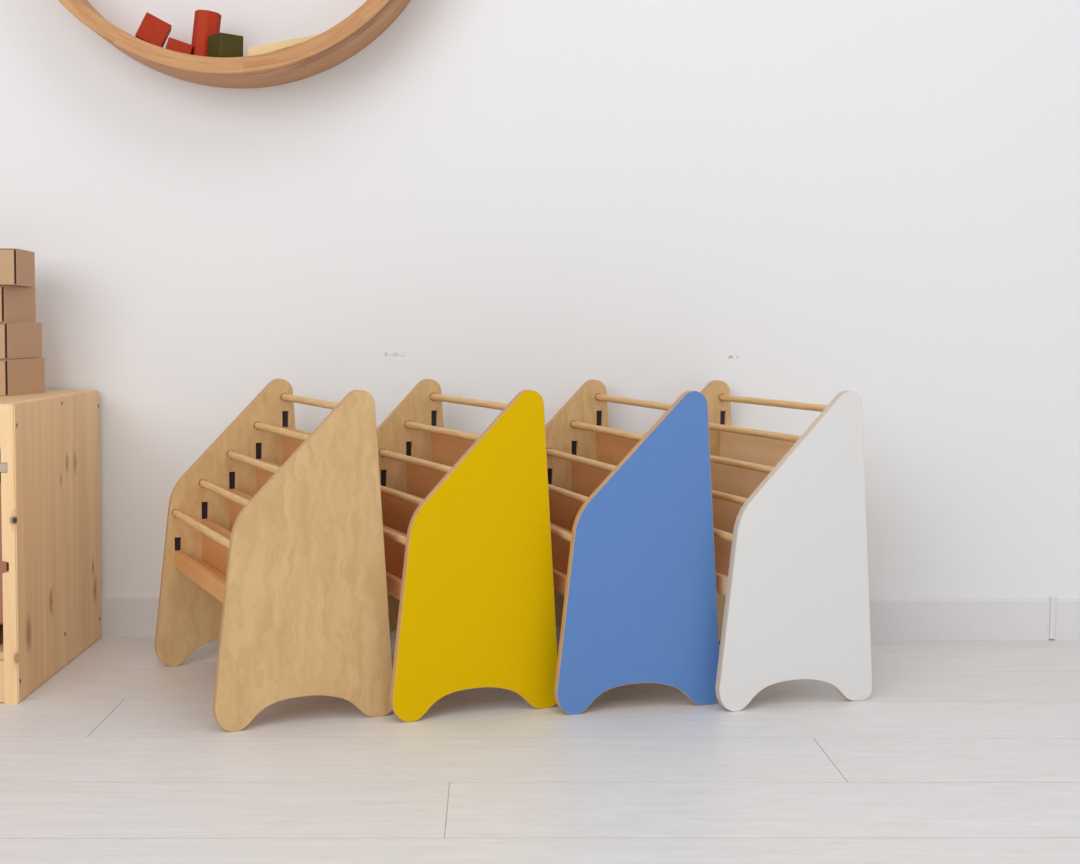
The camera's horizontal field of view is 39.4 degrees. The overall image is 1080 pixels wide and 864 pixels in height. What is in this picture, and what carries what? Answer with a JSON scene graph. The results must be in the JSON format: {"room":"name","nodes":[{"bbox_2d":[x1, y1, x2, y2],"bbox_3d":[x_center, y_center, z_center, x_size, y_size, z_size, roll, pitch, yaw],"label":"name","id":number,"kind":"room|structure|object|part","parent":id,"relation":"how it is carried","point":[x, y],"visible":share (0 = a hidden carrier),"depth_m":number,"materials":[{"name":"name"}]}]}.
{"room":"children's playroom","nodes":[
{"label":"children's playroom","id":0,"kind":"room"},
{"bbox_2d":[0,0,1079,598],"bbox_3d":[-0.068,-1.021,2.369,6.400,2.700,0.100,0,4,-2],"label":"wall","id":1,"kind":"structure","parent":0,"point":[804,201],"depth_m":2.37,"materials":[{"name":"white paint"}]},
{"bbox_2d":[58,0,410,88],"bbox_3d":[-0.463,-0.854,2.248,0.652,0.652,0.140,0,4,-2],"label":"round wall shelf","id":2,"kind":"object","parent":1,"relation":"attached to","point":[332,47],"visible":1,"depth_m":2.20,"materials":[{"name":"brown wood"}]},
{"bbox_2d":[135,12,171,47],"bbox_3d":[-0.575,-0.594,2.243,0.052,0.052,0.038,-1,4,-15],"label":"block","id":3,"kind":"object","parent":2,"relation":"in","point":[153,30],"visible":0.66,"depth_m":2.22,"materials":[{"name":"red paint"}]},
{"bbox_2d":[165,37,192,53],"bbox_3d":[-0.537,-0.571,2.246,0.040,0.028,0.034,0,4,-11],"label":"block","id":4,"kind":"object","parent":2,"relation":"on","point":[172,44],"visible":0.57,"depth_m":2.23,"materials":[{"name":"red paint"}]},
{"bbox_2d":[191,10,220,56],"bbox_3d":[-0.500,-0.591,2.256,0.044,0.076,0.040,-2,5,-36],"label":"block","id":5,"kind":"object","parent":2,"relation":"on","point":[207,23],"visible":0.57,"depth_m":2.24,"materials":[{"name":"orange paint"}]},
{"bbox_2d":[208,32,242,56],"bbox_3d":[-0.466,-0.569,2.232,0.038,0.036,0.038,-2,4,-40],"label":"block","id":6,"kind":"object","parent":2,"relation":"in","point":[220,44],"visible":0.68,"depth_m":2.22,"materials":[{"name":"green paint"}]},
{"bbox_2d":[248,34,319,55],"bbox_3d":[-0.379,-0.572,2.246,0.108,0.038,0.030,0,4,-2],"label":"block","id":7,"kind":"object","parent":2,"relation":"in","point":[271,47],"visible":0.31,"depth_m":2.23,"materials":[{"name":"beige wood"}]},
{"bbox_2d":[101,595,1079,639],"bbox_3d":[-1.069,0.288,2.377,4.420,0.067,0.007,0,4,-2],"label":"baseboard","id":8,"kind":"structure","parent":1,"relation":"attached to","point":[121,615],"depth_m":2.43,"materials":[{"name":"paint"}]},
{"bbox_2d":[1049,596,1055,638],"bbox_3d":[0.828,0.300,2.436,0.008,0.068,0.010,0,4,-2],"label":"trim","id":9,"kind":"structure","parent":1,"relation":"attached to","point":[1052,598],"depth_m":2.43,"materials":[{"name":"paint"}]},
{"bbox_2d":[0,637,1079,863],"bbox_3d":[-0.029,0.482,0.478,6.421,0.030,3.886,0,4,-2],"label":"floor","id":10,"kind":"structure","parent":0,"point":[958,751],"depth_m":1.69,"materials":[{"name":"white wood"}]},
{"bbox_2d":[0,390,101,703],"bbox_3d":[-0.928,0.143,2.156,0.486,0.392,0.420,0,4,-2],"label":"base cabinet","id":11,"kind":"object","parent":10,"relation":"on","point":[50,441],"visible":1,"depth_m":2.10,"materials":[{"name":"wood"}]},
{"bbox_2d":[0,450,6,471],"bbox_3d":[-0.927,0.030,2.142,0.464,0.012,0.408,0,4,-2],"label":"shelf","id":12,"kind":"object","parent":11,"relation":"attached to","point":[3,454],"depth_m":1.95,"materials":[{"name":"beige wood"}]},
{"bbox_2d":[0,472,8,623],"bbox_3d":[-0.928,0.164,2.149,0.440,0.222,0.330,0,4,-2],"label":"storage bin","id":13,"kind":"object","parent":11,"relation":"on","point":[4,566],"visible":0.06,"depth_m":2.00,"materials":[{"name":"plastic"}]},
{"bbox_2d":[0,358,44,395],"bbox_3d":[-0.830,-0.083,2.212,0.160,0.052,0.120,1,4,7],"label":"cardboard box","id":14,"kind":"object","parent":11,"relation":"on","point":[22,376],"visible":1,"depth_m":2.19,"materials":[{"name":"brown cardboard"}]},
{"bbox_2d":[5,361,7,394],"bbox_3d":[-0.831,-0.082,2.204,0.157,0.048,0.096,1,4,7],"label":"tray","id":15,"kind":"object","parent":14,"relation":"on","point":[6,362],"depth_m":2.15,"materials":[{"name":"brown cardboard"}]},
{"bbox_2d":[0,322,41,358],"bbox_3d":[-0.833,-0.135,2.210,0.160,0.052,0.120,1,4,5],"label":"cardboard box","id":16,"kind":"object","parent":14,"relation":"on","point":[17,340],"visible":1,"depth_m":2.19,"materials":[{"name":"brown cardboard"}]},
{"bbox_2d":[5,324,6,357],"bbox_3d":[-0.834,-0.135,2.202,0.157,0.048,0.096,1,4,5],"label":"tray","id":17,"kind":"object","parent":16,"relation":"on","point":[5,324],"depth_m":2.15,"materials":[{"name":"brown cardboard"}]},
{"bbox_2d":[0,285,35,321],"bbox_3d":[-0.839,-0.187,2.203,0.160,0.052,0.120,1,4,3],"label":"cardboard box","id":18,"kind":"object","parent":16,"relation":"on","point":[17,303],"visible":1,"depth_m":2.19,"materials":[{"name":"brown cardboard"}]},
{"bbox_2d":[2,287,3,320],"bbox_3d":[-0.839,-0.187,2.195,0.157,0.048,0.096,1,4,3],"label":"tray","id":19,"kind":"object","parent":18,"relation":"on","point":[2,287],"depth_m":2.14,"materials":[{"name":"brown cardboard"}]},
{"bbox_2d":[0,248,34,286],"bbox_3d":[-0.829,-0.239,2.187,0.160,0.052,0.120,0,4,-6],"label":"cardboard box","id":20,"kind":"object","parent":18,"relation":"on","point":[17,266],"visible":1,"depth_m":2.15,"materials":[{"name":"brown cardboard"}]},
{"bbox_2d":[0,249,15,283],"bbox_3d":[-0.828,-0.238,2.179,0.157,0.048,0.096,0,4,-6],"label":"tray","id":21,"kind":"object","parent":20,"relation":"on","point":[7,256],"depth_m":2.14,"materials":[{"name":"brown cardboard"}]},
{"bbox_2d":[154,379,391,731],"bbox_3d":[-0.371,0.143,2.046,0.230,0.417,0.395,-1,4,-25],"label":"rack","id":22,"kind":"object","parent":10,"relation":"on","point":[278,556],"visible":0.98,"depth_m":1.89,"materials":[{"name":"brown wood"}]},
{"bbox_3d":[-0.447,0.197,2.015,0.009,0.024,0.370,-1,4,-25],"label":"rail","id":23,"kind":"part","parent":22,"relation":"part of","materials":[{"name":"brown wood"}]},
{"bbox_3d":[-0.451,0.129,2.014,0.010,0.010,0.379,-1,4,-25],"label":"rod","id":24,"kind":"part","parent":22,"relation":"part of","materials":[{"name":"brown wood"}]},
{"bbox_2d":[195,560,225,580],"bbox_3d":[-0.371,0.203,2.051,0.159,0.009,0.370,-1,4,-25],"label":"shelf","id":25,"kind":"object","parent":22,"relation":"attached to","point":[216,567],"depth_m":2.07,"materials":[{"name":"brown wood"}]},
{"bbox_3d":[-0.414,0.087,2.027,0.010,0.010,0.379,-1,4,-25],"label":"rod","id":26,"kind":"part","parent":22,"relation":"part of","materials":[{"name":"brown wood"}]},
{"bbox_3d":[-0.452,0.130,2.219,0.230,0.417,0.012,-1,4,-25],"label":"panel","id":27,"kind":"part","parent":22,"relation":"part of","materials":[{"name":"brown wood"}]},
{"bbox_3d":[-0.377,0.045,2.041,0.010,0.010,0.379,-1,4,-25],"label":"rod","id":28,"kind":"part","parent":22,"relation":"part of","materials":[{"name":"brown wood"}]},
{"bbox_3d":[-0.340,0.003,2.055,0.010,0.010,0.379,-1,4,-25],"label":"rod","id":29,"kind":"part","parent":22,"relation":"part of","materials":[{"name":"brown wood"}]},
{"bbox_3d":[-0.303,-0.040,2.069,0.010,0.010,0.379,-1,4,-25],"label":"rod","id":30,"kind":"part","parent":22,"relation":"part of","materials":[{"name":"brown wood"}]},
{"bbox_2d":[377,379,557,721],"bbox_3d":[-0.157,0.142,2.098,0.230,0.417,0.395,-1,4,-24],"label":"rack","id":31,"kind":"object","parent":10,"relation":"on","point":[466,515],"visible":0.66,"depth_m":1.93,"materials":[{"name":"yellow wood"}]},
{"bbox_3d":[-0.233,0.195,2.069,0.009,0.024,0.370,-1,4,-24],"label":"rail","id":32,"kind":"part","parent":31,"relation":"part of","materials":[{"name":"brown wood"}]},
{"bbox_3d":[-0.237,0.128,2.067,0.010,0.010,0.379,-1,4,-24],"label":"rod","id":33,"kind":"part","parent":31,"relation":"part of","materials":[{"name":"brown wood"}]},
{"bbox_3d":[-0.201,0.085,2.080,0.010,0.010,0.379,-1,4,-24],"label":"rod","id":34,"kind":"part","parent":31,"relation":"part of","materials":[{"name":"brown wood"}]},
{"bbox_3d":[-0.235,0.129,2.273,0.230,0.417,0.012,-1,4,-24],"label":"panel","id":35,"kind":"part","parent":31,"relation":"part of","materials":[{"name":"brown wood"}]},
{"bbox_3d":[-0.163,0.043,2.094,0.010,0.010,0.379,-1,4,-24],"label":"rod","id":36,"kind":"part","parent":31,"relation":"part of","materials":[{"name":"brown wood"}]},
{"bbox_3d":[-0.126,0.001,2.107,0.010,0.010,0.379,-1,4,-24],"label":"rod","id":37,"kind":"part","parent":31,"relation":"part of","materials":[{"name":"brown wood"}]},
{"bbox_3d":[-0.088,-0.041,2.120,0.010,0.010,0.379,-1,4,-24],"label":"rod","id":38,"kind":"part","parent":31,"relation":"part of","materials":[{"name":"brown wood"}]},
{"bbox_2d":[545,379,718,714],"bbox_3d":[0.073,0.141,2.140,0.230,0.417,0.395,-1,4,-18],"label":"rack","id":39,"kind":"object","parent":10,"relation":"on","point":[632,531],"visible":0.66,"depth_m":1.96,"materials":[{"name":"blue wood"}]},
{"bbox_3d":[-0.006,0.194,2.119,0.009,0.024,0.370,-1,4,-18],"label":"rail","id":40,"kind":"part","parent":39,"relation":"part of","materials":[{"name":"brown wood"}]},
{"bbox_3d":[-0.009,0.126,2.118,0.010,0.010,0.379,-1,4,-18],"label":"rod","id":41,"kind":"part","parent":39,"relation":"part of","materials":[{"name":"brown wood"}]},
{"bbox_3d":[0.029,0.084,2.127,0.010,0.010,0.379,-1,4,-18],"label":"rod","id":42,"kind":"part","parent":39,"relation":"part of","materials":[{"name":"brown wood"}]},
{"bbox_3d":[0.015,0.128,2.322,0.230,0.417,0.012,-1,4,-18],"label":"panel","id":43,"kind":"part","parent":39,"relation":"part of","materials":[{"name":"brown wood"}]},
{"bbox_3d":[0.068,0.043,2.136,0.010,0.010,0.379,-1,4,-18],"label":"rod","id":44,"kind":"part","parent":39,"relation":"part of","materials":[{"name":"brown wood"}]},
{"bbox_3d":[0.107,0.001,2.146,0.010,0.010,0.379,-1,4,-18],"label":"rod","id":45,"kind":"part","parent":39,"relation":"part of","materials":[{"name":"brown wood"}]},
{"bbox_3d":[0.145,-0.041,2.155,0.010,0.010,0.379,-1,4,-18],"label":"rod","id":46,"kind":"part","parent":39,"relation":"part of","materials":[{"name":"brown wood"}]},
{"bbox_2d":[701,380,871,710],"bbox_3d":[0.275,0.141,2.167,0.230,0.417,0.395,-1,4,-20],"label":"rack","id":47,"kind":"object","parent":10,"relation":"on","point":[790,525],"visible":0.54,"depth_m":1.99,"materials":[{"name":"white wood"}]},
{"bbox_3d":[0.210,0.128,2.346,0.230,0.417,0.012,-1,4,-20],"label":"panel","id":48,"kind":"part","parent":47,"relation":"part of","materials":[{"name":"brown wood"}]},
{"bbox_3d":[0.197,0.194,2.142,0.009,0.024,0.370,-1,4,-20],"label":"rail","id":49,"kind":"part","parent":47,"relation":"part of","materials":[{"name":"brown wood"}]},
{"bbox_3d":[0.194,0.127,2.141,0.010,0.010,0.379,-1,4,-20],"label":"rod","id":50,"kind":"part","parent":47,"relation":"part of","materials":[{"name":"brown wood"}]},
{"bbox_3d":[0.231,0.085,2.151,0.010,0.010,0.379,-1,4,-20],"label":"rod","id":51,"kind":"part","parent":47,"relation":"part of","materials":[{"name":"brown wood"}]},
{"bbox_3d":[0.270,0.043,2.162,0.010,0.010,0.379,-1,4,-20],"label":"rod","id":52,"kind":"part","parent":47,"relation":"part of","materials":[{"name":"brown wood"}]},
{"bbox_3d":[0.308,0.001,2.173,0.010,0.010,0.379,-1,4,-20],"label":"rod","id":53,"kind":"part","parent":47,"relation":"part of","materials":[{"name":"brown wood"}]},
{"bbox_3d":[0.346,-0.041,2.184,0.010,0.010,0.379,-1,4,-20],"label":"rod","id":54,"kind":"part","parent":47,"relation":"part of","materials":[{"name":"brown wood"}]}
]}

